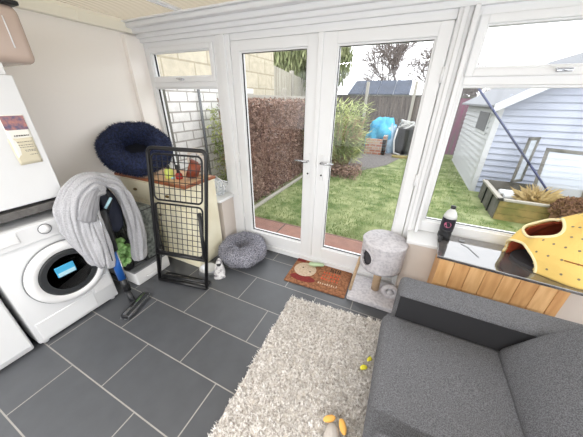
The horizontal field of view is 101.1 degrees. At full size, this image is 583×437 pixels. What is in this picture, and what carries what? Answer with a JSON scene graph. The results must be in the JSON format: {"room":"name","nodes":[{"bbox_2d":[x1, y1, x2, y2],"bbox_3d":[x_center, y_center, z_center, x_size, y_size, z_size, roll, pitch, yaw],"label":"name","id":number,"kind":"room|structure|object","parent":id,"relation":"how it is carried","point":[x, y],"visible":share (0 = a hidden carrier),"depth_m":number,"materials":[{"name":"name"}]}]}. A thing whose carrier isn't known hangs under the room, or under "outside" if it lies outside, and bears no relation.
{"room":"sunroom","nodes":[
{"label":"sunroom","id":0,"kind":"room"},
{"bbox_2d":[0,198,55,223],"bbox_3d":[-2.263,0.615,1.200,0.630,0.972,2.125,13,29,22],"label":"countertop","id":1,"kind":"structure","parent":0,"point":[22,212],"depth_m":1.49,"materials":[{"name":"grey laminate"}]},
{"bbox_2d":[0,74,60,212],"bbox_3d":[-1.940,-0.400,1.339,0.562,0.728,0.635,13,29,22],"label":"freezer","id":2,"kind":"object","parent":1,"relation":"on","point":[21,186],"visible":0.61,"depth_m":1.42,"materials":[{"name":"white metal"}]},
{"bbox_2d":[0,62,5,74],"bbox_3d":[-1.801,-0.779,1.224,0.346,0.057,0.370,13,29,22],"label":"box","id":3,"kind":"object","parent":2,"relation":"on","point":[2,70],"visible":1,"depth_m":1.30,"materials":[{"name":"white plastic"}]},
{"bbox_2d":[0,0,34,66],"bbox_3d":[-1.814,-0.959,1.192,0.495,0.292,0.610,13,29,22],"label":"storage bin","id":4,"kind":"object","parent":3,"relation":"on","point":[15,49],"visible":0.98,"depth_m":1.30,"materials":[{"name":"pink plastic"}]},
{"bbox_2d":[0,114,42,164],"bbox_3d":[-1.577,-0.458,1.404,0.019,0.272,0.113,13,29,22],"label":"leaflet","id":5,"kind":"object","parent":2,"relation":"attached to","point":[21,140],"visible":1,"depth_m":1.40,"materials":[{"name":"white paper"}]},
{"bbox_2d":[0,115,28,130],"bbox_3d":[-1.582,-0.545,1.368,0.001,0.075,0.099,13,29,22],"label":"print","id":6,"kind":"object","parent":5,"relation":"attached to","point":[18,122],"depth_m":1.37},
{"bbox_2d":[4,0,141,198],"bbox_3d":[-2.450,-0.186,1.346,0.120,2.270,4.040,13,29,22],"label":"wall","id":7,"kind":"structure","parent":0,"point":[78,83],"depth_m":2.08,"materials":[{"name":"white paint"}]},
{"bbox_2d":[14,0,135,34],"bbox_3d":[-2.386,-1.093,0.780,0.058,0.100,3.900,13,29,22],"label":"trim","id":8,"kind":"structure","parent":7,"relation":"attached to","point":[53,8],"depth_m":1.94,"materials":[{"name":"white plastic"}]},
{"bbox_2d":[121,34,168,164],"bbox_3d":[-1.583,-1.109,2.706,0.050,1.530,0.195,13,29,22],"label":"trim","id":9,"kind":"structure","parent":7,"relation":"attached to","point":[134,50],"depth_m":2.51,"materials":[{"name":"white paint"}]},
{"bbox_2d":[121,0,532,43],"bbox_3d":[0.749,-1.326,1.422,5.150,0.153,0.255,13,29,22],"label":"trim","id":10,"kind":"structure","parent":7,"relation":"attached to","point":[236,16],"depth_m":1.76,"materials":[{"name":"white plastic"}]},
{"bbox_2d":[56,0,233,18],"bbox_3d":[-0.057,-0.653,-0.192,5.420,0.014,4.160,13,29,22],"label":"ceiling","id":11,"kind":"structure","parent":0,"point":[123,9],"depth_m":1.95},
{"bbox_2d":[146,0,181,10],"bbox_3d":[-1.749,-0.978,0.458,0.044,0.026,3.830,13,29,22],"label":"trim","id":12,"kind":"structure","parent":11,"relation":"attached to","point":[158,2],"depth_m":1.88,"materials":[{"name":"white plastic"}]},
{"bbox_2d":[0,250,387,436],"bbox_3d":[-0.069,1.407,0.875,5.220,0.100,4.040,13,29,22],"label":"floor","id":13,"kind":"structure","parent":0,"point":[172,368],"depth_m":1.64,"materials":[{"name":"tile"}]},
{"bbox_2d":[0,299,33,369],"bbox_3d":[-2.157,0.595,1.363,0.590,0.865,0.575,13,29,22],"label":"dryer","id":14,"kind":"object","parent":13,"relation":"on","point":[14,343],"visible":1,"depth_m":1.54,"materials":[{"name":"white metal"}]},
{"bbox_2d":[0,209,117,343],"bbox_3d":[-1.889,0.363,1.836,0.625,0.865,0.554,13,29,22],"label":"washing machine","id":15,"kind":"object","parent":13,"relation":"on","point":[46,285],"visible":0.82,"depth_m":1.63,"materials":[{"name":"white metal"}]},
{"bbox_2d":[99,188,150,319],"bbox_3d":[-1.340,0.273,1.869,0.216,1.010,0.415,-12,29,-24],"label":"stick vacuum","id":16,"kind":"object","parent":13,"relation":"on","point":[120,273],"visible":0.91,"depth_m":1.94,"materials":[{"name":"dark plastic"},{"name":"blue plastic"},{"name":"grey plastic"}]},
{"bbox_2d":[52,172,147,268],"bbox_3d":[-1.424,0.061,1.871,0.193,0.856,0.552,8,27,14],"label":"blanket","id":17,"kind":"object","parent":16,"relation":"hanging from","point":[75,209],"visible":1,"depth_m":1.71,"materials":[{"name":"grey fabric"}]},
{"bbox_2d":[100,188,122,231],"bbox_3d":[-1.440,-0.075,1.902,0.086,0.404,0.160,13,29,22],"label":"garment","id":18,"kind":"object","parent":17,"relation":"hanging from","point":[115,214],"visible":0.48,"depth_m":1.91,"materials":[{"name":"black fabric"}]},
{"bbox_2d":[108,254,169,284],"bbox_3d":[-1.587,0.440,2.462,0.570,0.176,0.380,13,29,22],"label":"tub","id":19,"kind":"object","parent":13,"relation":"on","point":[143,270],"visible":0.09,"depth_m":2.30,"materials":[{"name":"white plastic"}]},
{"bbox_2d":[115,237,133,270],"bbox_3d":[-1.512,0.320,2.158,0.160,0.327,0.181,13,29,22],"label":"leafy plant","id":20,"kind":"object","parent":19,"relation":"on","point":[124,250],"visible":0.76,"depth_m":2.13,"materials":[{"name":"green plant"}]},
{"bbox_2d":[113,201,163,259],"bbox_3d":[-1.550,0.098,2.364,0.453,0.524,0.205,13,29,22],"label":"pet carrier","id":21,"kind":"object","parent":19,"relation":"on","point":[145,209],"visible":0.2,"depth_m":2.29,"materials":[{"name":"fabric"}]},
{"bbox_2d":[114,167,221,267],"bbox_3d":[-1.291,-0.042,2.619,0.983,0.906,0.409,13,29,22],"label":"base cabinet","id":22,"kind":"object","parent":13,"relation":"on","point":[138,187],"visible":0.56,"depth_m":2.40,"materials":[{"name":"beige paint"}]},
{"bbox_2d":[93,120,172,177],"bbox_3d":[-1.504,-0.681,2.330,0.616,0.488,0.648,13,29,22],"label":"pet bed","id":23,"kind":"object","parent":22,"relation":"on","point":[121,147],"visible":0.88,"depth_m":2.25,"materials":[{"name":"blue"}]},
{"bbox_2d":[126,143,146,153],"bbox_3d":[-1.525,-0.650,2.387,0.278,0.190,0.300,13,29,22],"label":"cushion","id":24,"kind":"object","parent":23,"relation":"on","point":[131,148],"depth_m":2.39,"materials":[{"name":"black fabric"}]},
{"bbox_2d":[164,165,174,178],"bbox_3d":[-1.158,-0.443,2.265,0.080,0.128,0.080,13,29,22],"label":"squeeze bottle","id":25,"kind":"object","parent":22,"relation":"on","point":[168,166],"visible":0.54,"depth_m":2.24,"materials":[{"name":"yellow plastic"}]},
{"bbox_2d":[175,165,182,179],"bbox_3d":[-1.064,-0.440,2.254,0.064,0.135,0.064,13,29,22],"label":"lidded jar","id":26,"kind":"object","parent":22,"relation":"on","point":[177,166],"visible":0.8,"depth_m":2.24,"materials":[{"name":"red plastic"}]},
{"bbox_2d":[186,159,200,178],"bbox_3d":[-0.922,-0.466,2.246,0.145,0.184,0.184,-5,27,-11],"label":"terracotta bowl","id":27,"kind":"object","parent":22,"relation":"on","point":[196,166],"visible":0.66,"depth_m":2.19,"materials":[{"name":"ceramic"}]},
{"bbox_2d":[187,148,203,174],"bbox_3d":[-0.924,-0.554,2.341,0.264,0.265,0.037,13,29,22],"label":"wicker basket","id":28,"kind":"object","parent":22,"relation":"on","point":[188,153],"visible":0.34,"depth_m":2.31,"materials":[{"name":"beige wicker"}]},
{"bbox_2d":[145,146,210,289],"bbox_3d":[-0.951,0.051,2.035,0.669,1.267,0.138,7,27,12],"label":"rack","id":29,"kind":"object","parent":13,"relation":"on","point":[202,220],"visible":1,"depth_m":1.98,"materials":[{"name":"black metal"}]},
{"bbox_2d":[199,263,214,276],"bbox_3d":[-0.853,0.523,2.462,0.190,0.045,0.190,13,29,22],"label":"bowl","id":30,"kind":"object","parent":13,"relation":"on","point":[211,266],"visible":0.72,"depth_m":2.46,"materials":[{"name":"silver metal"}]},
{"bbox_2d":[214,258,225,279],"bbox_3d":[-0.728,0.502,2.413,0.109,0.129,0.183,-6,27,-13],"label":"figurine","id":31,"kind":"object","parent":13,"relation":"on","point":[219,272],"visible":0.99,"depth_m":2.38,"materials":[{"name":"white ceramic"}]},
{"bbox_2d":[217,230,267,268],"bbox_3d":[-0.540,0.340,2.666,0.558,0.274,0.556,13,29,22],"label":"pet bed","id":32,"kind":"object","parent":13,"relation":"on","point":[242,249],"visible":1,"depth_m":2.54,"materials":[{"name":"grey"}]},
{"bbox_2d":[207,296,380,436],"bbox_3d":[0.032,1.107,1.312,0.872,0.049,1.824,13,29,22],"label":"shag rug","id":33,"kind":"object","parent":13,"relation":"on","point":[307,369],"visible":0.94,"depth_m":1.51,"materials":[{"name":"white carpet"}]},
{"bbox_2d":[323,415,346,436],"bbox_3d":[0.198,1.099,1.196,0.127,0.100,0.201,13,29,22],"label":"plush toy","id":34,"kind":"object","parent":33,"relation":"on","point":[331,430],"visible":1,"depth_m":1.21,"materials":[{"name":"beige fabric"}]},
{"bbox_2d":[360,365,366,369],"bbox_3d":[0.467,0.962,1.549,0.049,0.022,0.032,1,27,-1],"label":"toy","id":35,"kind":"object","parent":33,"relation":"on","point":[362,367],"visible":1,"depth_m":1.54,"materials":[{"name":"yellow plastic"}]},
{"bbox_2d":[284,258,351,298],"bbox_3d":[0.278,0.577,2.419,0.610,0.016,0.415,13,29,22],"label":"doormat","id":36,"kind":"object","parent":13,"relation":"on","point":[326,279],"visible":0.98,"depth_m":2.38,"materials":[{"name":"brown fabric"}]},
{"bbox_2d":[309,262,323,266],"bbox_3d":[0.264,0.488,2.532,0.167,0.041,0.058,3,27,5],"label":"toy","id":37,"kind":"object","parent":36,"relation":"on","point":[314,264],"visible":1,"depth_m":2.52,"materials":[{"name":"green plastic"}]},
{"bbox_2d":[346,229,408,312],"bbox_3d":[0.755,0.429,2.092,0.418,0.584,0.368,13,29,22],"label":"cat tree","id":38,"kind":"object","parent":13,"relation":"on","point":[383,252],"visible":0.98,"depth_m":2.01,"materials":[{"name":"grey fabric"}]},
{"bbox_2d":[362,277,582,436],"bbox_3d":[0.850,0.857,1.021,0.973,0.776,1.084,13,29,22],"label":"sofa","id":39,"kind":"object","parent":13,"relation":"on","point":[448,362],"visible":1,"depth_m":1.06,"materials":[{"name":"grey fabric"}]},
{"bbox_2d":[362,315,523,436],"bbox_3d":[0.744,0.834,1.073,0.733,0.179,0.698,13,29,22],"label":"seat cushion","id":40,"kind":"object","parent":39,"relation":"on","point":[429,378],"depth_m":1.07,"materials":[{"name":"grey fabric"}]},
{"bbox_2d":[498,324,582,436],"bbox_3d":[1.059,0.730,0.852,0.332,0.393,0.688,13,29,22],"label":"cushion","id":41,"kind":"object","parent":39,"relation":"on","point":[541,375],"depth_m":0.96,"materials":[{"name":"grey fabric"}]},
{"bbox_2d":[427,254,570,316],"bbox_3d":[1.372,0.586,1.739,0.685,0.634,0.183,13,29,22],"label":"sideboard","id":42,"kind":"object","parent":13,"relation":"on","point":[444,273],"visible":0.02,"depth_m":1.57,"materials":[{"name":"orange wood"}]},
{"bbox_2d":[437,235,582,295],"bbox_3d":[1.428,0.283,1.618,0.804,0.028,0.420,13,29,22],"label":"slab","id":43,"kind":"object","parent":42,"relation":"on","point":[490,257],"visible":0.51,"depth_m":1.60,"materials":[{"name":"grey stone"}]},
{"bbox_2d":[437,205,457,239],"bbox_3d":[1.179,0.026,1.801,0.092,0.263,0.093,13,29,22],"label":"drink bottle","id":44,"kind":"object","parent":43,"relation":"on","point":[449,219],"visible":0.98,"depth_m":1.77,"materials":[{"name":"black plastic"}]},
{"bbox_2d":[502,213,582,289],"bbox_3d":[1.809,0.154,1.402,0.801,0.408,0.422,13,29,22],"label":"bed","id":45,"kind":"object","parent":43,"relation":"on","point":[552,248],"visible":1,"depth_m":1.42,"materials":[{"name":"yellow fabric"}]},
{"bbox_2d":[217,197,236,241],"bbox_3d":[-1.149,-0.070,3.022,1.015,0.600,0.300,13,29,22],"label":"wall","id":46,"kind":"structure","parent":0,"point":[226,208],"depth_m":2.74,"materials":[{"name":"beige paint"}]},
{"bbox_2d":[143,36,231,192],"bbox_3d":[-1.089,-1.046,2.605,0.955,1.460,0.128,13,29,22],"label":"window","id":47,"kind":"structure","parent":46,"relation":"in","point":[208,43],"depth_m":2.41,"materials":[{"name":"white plastic"}]},
{"bbox_2d":[216,190,233,202],"bbox_3d":[-1.163,-0.326,2.830,1.032,0.028,0.270,13,29,22],"label":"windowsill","id":48,"kind":"structure","parent":46,"relation":"on","point":[223,196],"depth_m":2.67,"materials":[{"name":"white plastic"}]},
{"bbox_2d":[215,34,245,231],"bbox_3d":[-0.593,-0.658,2.546,0.143,2.090,0.110,13,29,22],"label":"trim","id":49,"kind":"structure","parent":46,"relation":"attached to","point":[222,40],"depth_m":2.35,"materials":[{"name":"white plastic"}]},
{"bbox_2d":[230,33,318,253],"bbox_3d":[-0.174,-0.563,2.332,0.824,1.946,0.134,13,29,22],"label":"door","id":50,"kind":"structure","parent":46,"relation":"in","point":[309,42],"depth_m":2.19,"materials":[{"name":"white plastic"}]},
{"bbox_2d":[255,216,362,253],"bbox_3d":[2.053,0.829,2.445,8.800,0.185,0.800,13,29,22],"label":"patio","id":51,"kind":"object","parent":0,"point":[353,245],"depth_m":3.39,"materials":[{"name":"stone"}]},
{"bbox_2d":[162,89,179,168],"bbox_3d":[-1.795,-0.781,3.477,0.322,2.050,0.145,13,29,22],"label":"trellis post","id":52,"kind":"object","parent":51,"relation":"on","point":[163,90],"visible":0.02,"depth_m":3.20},
{"bbox_2d":[254,154,525,240],"bbox_3d":[4.160,-1.137,6.451,8.800,0.180,9.070,13,29,22],"label":"lawn","id":53,"kind":"structure","parent":0,"point":[394,165],"depth_m":4.47,"materials":[{"name":"green plant"}]},
{"bbox_2d":[165,88,252,180],"bbox_3d":[-1.575,-1.182,4.253,0.090,2.080,3.300,13,29,22],"label":"brick wall","id":54,"kind":"structure","parent":53,"relation":"on","point":[183,104],"depth_m":3.91,"materials":[{"name":"white brick"}]},
{"bbox_2d":[197,89,211,174],"bbox_3d":[-1.480,-1.152,4.218,0.044,2.060,0.042,13,29,22],"label":"downpipe","id":55,"kind":"object","parent":54,"relation":"attached to","point":[198,90],"visible":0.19,"depth_m":4.01,"materials":[{"name":"grey plastic"}]},
{"bbox_2d":[206,106,227,180],"bbox_3d":[-1.214,-1.149,4.510,0.265,1.801,0.710,13,29,22],"label":"climbing plant","id":56,"kind":"object","parent":53,"relation":"on","point":[220,143],"visible":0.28,"depth_m":4.24,"materials":[{"name":"green plant"}]},
{"bbox_2d":[217,97,304,202],"bbox_3d":[0.015,-1.814,5.562,0.505,1.814,4.485,13,29,22],"label":"hedge","id":57,"kind":"object","parent":53,"relation":"on","point":[276,135],"visible":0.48,"depth_m":4.67,"materials":[{"name":"brown plant"}]},
{"bbox_2d":[247,89,304,103],"bbox_3d":[0.087,-2.204,6.326,0.100,2.100,5.100,13,29,22],"label":"fence","id":58,"kind":"object","parent":53,"relation":"on","point":[283,91],"visible":0.12,"depth_m":5.16,"materials":[{"name":"white wood"}]},
{"bbox_2d":[254,174,302,209],"bbox_3d":[0.226,-1.003,5.815,0.060,0.050,4.570,13,29,22],"label":"edging","id":59,"kind":"object","parent":53,"relation":"on","point":[266,199],"visible":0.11,"depth_m":4.77,"materials":[{"name":"grey concrete"}]},
{"bbox_2d":[302,96,376,172],"bbox_3d":[1.048,-2.162,6.052,2.114,1.933,2.154,13,29,22],"label":"bush","id":60,"kind":"object","parent":53,"relation":"on","point":[347,144],"visible":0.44,"depth_m":5.65,"materials":[{"name":"green plant"}]},
{"bbox_2d":[337,47,353,91],"bbox_3d":[1.340,-4.648,8.720,1.578,4.377,1.342,13,29,22],"label":"willow tree","id":61,"kind":"object","parent":53,"relation":"on","point":[346,55],"visible":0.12,"depth_m":8.06,"materials":[{"name":"green plant"}]},
{"bbox_2d":[330,162,361,180],"bbox_3d":[1.207,-1.252,6.081,1.146,0.446,0.876,13,29,22],"label":"dry shrub","id":62,"kind":"object","parent":53,"relation":"on","point":[349,171],"visible":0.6,"depth_m":5.87,"materials":[{"name":"brown plant"}]},
{"bbox_2d":[332,147,406,170],"bbox_3d":[2.574,-1.986,7.897,2.300,0.010,4.000,13,29,22],"label":"gravel patch","id":63,"kind":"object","parent":53,"relation":"on","point":[368,160],"visible":0.35,"depth_m":7.60,"materials":[{"name":"grey gravel"}]},
{"bbox_2d":[364,135,387,154],"bbox_3d":[2.963,-2.597,8.427,0.680,0.640,0.320,13,29,22],"label":"brick planter","id":64,"kind":"object","parent":63,"relation":"on","point":[379,148],"visible":0.82,"depth_m":8.30,"materials":[{"name":"red brick"}]},
{"bbox_2d":[364,117,396,152],"bbox_3d":[3.289,-2.879,8.847,1.210,1.613,0.876,13,29,22],"label":"heap","id":65,"kind":"object","parent":63,"relation":"on","point":[380,127],"visible":0.62,"depth_m":8.46,"materials":[{"name":"blue plastic"}]},
{"bbox_2d":[393,119,414,154],"bbox_3d":[3.908,-2.826,8.342,0.640,1.150,0.689,13,29,22],"label":"bin","id":66,"kind":"object","parent":63,"relation":"on","point":[402,138],"visible":0.97,"depth_m":8.21,"materials":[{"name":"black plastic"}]},
{"bbox_2d":[336,81,420,145],"bbox_3d":[3.149,-3.858,9.281,4.945,2.500,0.110,13,29,22],"label":"fence","id":67,"kind":"object","parent":53,"relation":"on","point":[398,107],"visible":0.3,"depth_m":8.96,"materials":[{"name":"grey wood"}]},
{"bbox_2d":[391,155,407,158],"bbox_3d":[3.660,-2.051,8.002,0.600,0.060,0.250,13,29,22],"label":"step","id":68,"kind":"structure","parent":53,"relation":"on","point":[392,156],"depth_m":7.94,"materials":[{"name":"beige stone"}]},
{"bbox_2d":[445,96,473,154],"bbox_3d":[6.958,-2.771,7.723,3.645,2.040,0.048,13,29,22],"label":"fence","id":69,"kind":"object","parent":53,"relation":"on","point":[462,109],"visible":0.08,"depth_m":8.20,"materials":[{"name":"wood"}]},
{"bbox_2d":[452,52,582,191],"bbox_3d":[5.889,-2.123,5.272,3.340,2.680,3.820,13,29,22],"label":"garden shed","id":70,"kind":"object","parent":53,"relation":"on","point":[484,149],"visible":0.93,"depth_m":4.48,"materials":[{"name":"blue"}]},
{"bbox_2d":[478,179,582,223],"bbox_3d":[4.300,-0.215,4.002,1.730,0.360,1.160,13,29,22],"label":"planter","id":71,"kind":"object","parent":53,"relation":"on","point":[498,207],"visible":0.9,"depth_m":3.86,"materials":[{"name":"weathered wood"},{"name":"glass"},{"name":"soil"}]},
{"bbox_2d":[498,189,513,195],"bbox_3d":[3.916,-0.452,4.309,0.330,0.120,0.120,13,29,22],"label":"plastic bottle","id":72,"kind":"object","parent":71,"relation":"on","point":[501,191],"visible":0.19,"depth_m":4.30,"materials":[{"name":"white plastic"}]},
{"bbox_2d":[502,193,514,198],"bbox_3d":[3.836,-0.356,4.115,0.330,0.120,0.120,13,29,22],"label":"plastic bottle","id":73,"kind":"object","parent":71,"relation":"on","point":[505,195],"visible":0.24,"depth_m":4.11,"materials":[{"name":"white plastic"}]},
{"bbox_2d":[478,88,547,191],"bbox_3d":[3.542,-1.074,3.769,1.555,1.744,0.032,13,29,22],"label":"pole","id":74,"kind":"object","parent":71,"relation":"on","point":[479,89],"visible":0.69,"depth_m":3.73,"materials":[{"name":"grey metal"}]},
{"bbox_2d":[510,137,540,182],"bbox_3d":[4.251,-1.058,4.362,0.428,0.789,0.102,-8,28,-18],"label":"glazed panel","id":75,"kind":"object","parent":71,"relation":"on","point":[513,180],"visible":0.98,"depth_m":4.35,"materials":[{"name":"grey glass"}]},
{"bbox_2d":[511,183,566,204],"bbox_3d":[3.926,-0.369,3.813,0.765,0.394,0.704,13,29,22],"label":"dry grass","id":76,"kind":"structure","parent":71,"relation":"on","point":[529,195],"depth_m":3.78,"materials":[{"name":"plant"}]},
{"bbox_2d":[531,148,582,197],"bbox_3d":[4.353,-0.702,3.829,0.268,0.717,0.689,-20,33,-36],"label":"glazed panel","id":77,"kind":"object","parent":71,"relation":"on","point":[547,150],"visible":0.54,"depth_m":3.96,"materials":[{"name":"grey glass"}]},
{"bbox_2d":[547,195,582,218],"bbox_3d":[3.967,-0.034,3.440,0.491,0.600,0.494,13,29,22],"label":"shrub","id":78,"kind":"object","parent":53,"relation":"on","point":[573,205],"visible":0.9,"depth_m":3.34,"materials":[{"name":"brown plant"}]},
{"bbox_2d":[395,243,582,323],"bbox_3d":[2.083,0.642,1.684,2.445,0.600,0.280,13,29,22],"label":"wall","id":79,"kind":"structure","parent":0,"point":[419,260],"depth_m":1.89,"materials":[{"name":"beige paint"}]},
{"bbox_2d":[307,32,323,255],"bbox_3d":[0.205,-0.475,2.166,0.042,1.946,0.020,13,29,22],"label":"door frame","id":80,"kind":"structure","parent":79,"relation":"attached to","point":[321,34],"depth_m":2.03,"materials":[{"name":"white plastic"}]},
{"bbox_2d":[229,9,458,282],"bbox_3d":[0.228,-0.478,2.208,1.669,2.090,0.100,13,29,22],"label":"trim","id":81,"kind":"structure","parent":79,"relation":"attached to","point":[442,15],"depth_m":1.75,"materials":[{"name":"white plastic"}]},
{"bbox_2d":[311,20,454,269],"bbox_3d":[0.592,-0.393,2.013,0.839,1.946,0.134,13,29,22],"label":"door","id":82,"kind":"structure","parent":79,"relation":"in","point":[440,32],"depth_m":1.79,"materials":[{"name":"white plastic"}]},
{"bbox_2d":[406,230,436,249],"bbox_3d":[1.991,0.366,1.532,2.308,0.028,0.235,13,29,22],"label":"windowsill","id":83,"kind":"structure","parent":79,"relation":"on","point":[422,238],"depth_m":1.89,"materials":[{"name":"white plastic"}]},
{"bbox_2d":[390,3,481,284],"bbox_3d":[1.022,-0.293,1.860,0.103,2.090,0.135,13,29,22],"label":"trim","id":84,"kind":"structure","parent":79,"relation":"attached to","point":[466,21],"depth_m":1.60,"materials":[{"name":"white plastic"}]},
{"bbox_2d":[418,0,582,245],"bbox_3d":[1.505,-0.470,1.523,1.015,1.460,0.128,13,29,22],"label":"window","id":85,"kind":"structure","parent":79,"relation":"in","point":[570,75],"depth_m":1.39,"materials":[{"name":"white plastic"}]},
{"bbox_3d":[13.241,-10.595,26.105,60.000,0.190,57.870,13,29,22],"label":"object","id":86,"kind":"structure","parent":0,"visible":0},
{"bbox_2d":[156,51,273,94],"bbox_3d":[-1.596,-1.795,4.394,0.280,3.050,4.800,13,29,22],"label":"wall","id":87,"kind":"structure","parent":86,"relation":"on","point":[259,66],"depth_m":4.07,"materials":[{"name":"beige brick"}]},
{"bbox_2d":[273,50,306,91],"bbox_3d":[-0.445,-5.750,9.979,4.425,5.181,3.287,7,27,13],"label":"willow tree","id":88,"kind":"object","parent":86,"relation":"on","point":[295,61],"visible":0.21,"depth_m":8.52,"materials":[{"name":"green plant"}]},
{"bbox_2d":[274,65,305,95],"bbox_3d":[0.110,-3.895,8.798,0.120,2.920,4.580,13,29,22],"label":"fence","id":89,"kind":"object","parent":86,"relation":"on","point":[293,85],"visible":0.27,"depth_m":7.91,"materials":[{"name":"beige wood"}]},
{"bbox_2d":[348,80,413,94],"bbox_3d":[4.337,-5.340,12.037,2.720,2.720,2.500,13,29,22],"label":"outbuilding","id":90,"kind":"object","parent":86,"relation":"on","point":[377,87],"visible":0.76,"depth_m":10.82,"materials":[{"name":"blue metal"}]},
{"bbox_2d":[356,41,428,80],"bbox_3d":[5.678,-8.060,13.447,3.955,6.381,4.939,11,28,19],"label":"bare tree","id":91,"kind":"object","parent":86,"relation":"on","point":[397,53],"visible":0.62,"depth_m":12.62,"materials":[{"name":"grey plant"}]},
{"bbox_2d":[403,43,486,95],"bbox_3d":[8.495,-7.600,13.345,4.012,5.725,4.167,21,33,35],"label":"bare tree","id":92,"kind":"object","parent":86,"relation":"on","point":[427,56],"visible":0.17,"depth_m":12.88,"materials":[{"name":"grey plant"}]},
{"bbox_2d":[462,62,493,96],"bbox_3d":[8.061,-5.069,10.745,3.123,3.503,2.780,13,29,22],"label":"bare tree","id":93,"kind":"object","parent":86,"relation":"on","point":[471,92],"visible":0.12,"depth_m":10.29,"materials":[{"name":"grey plant"}]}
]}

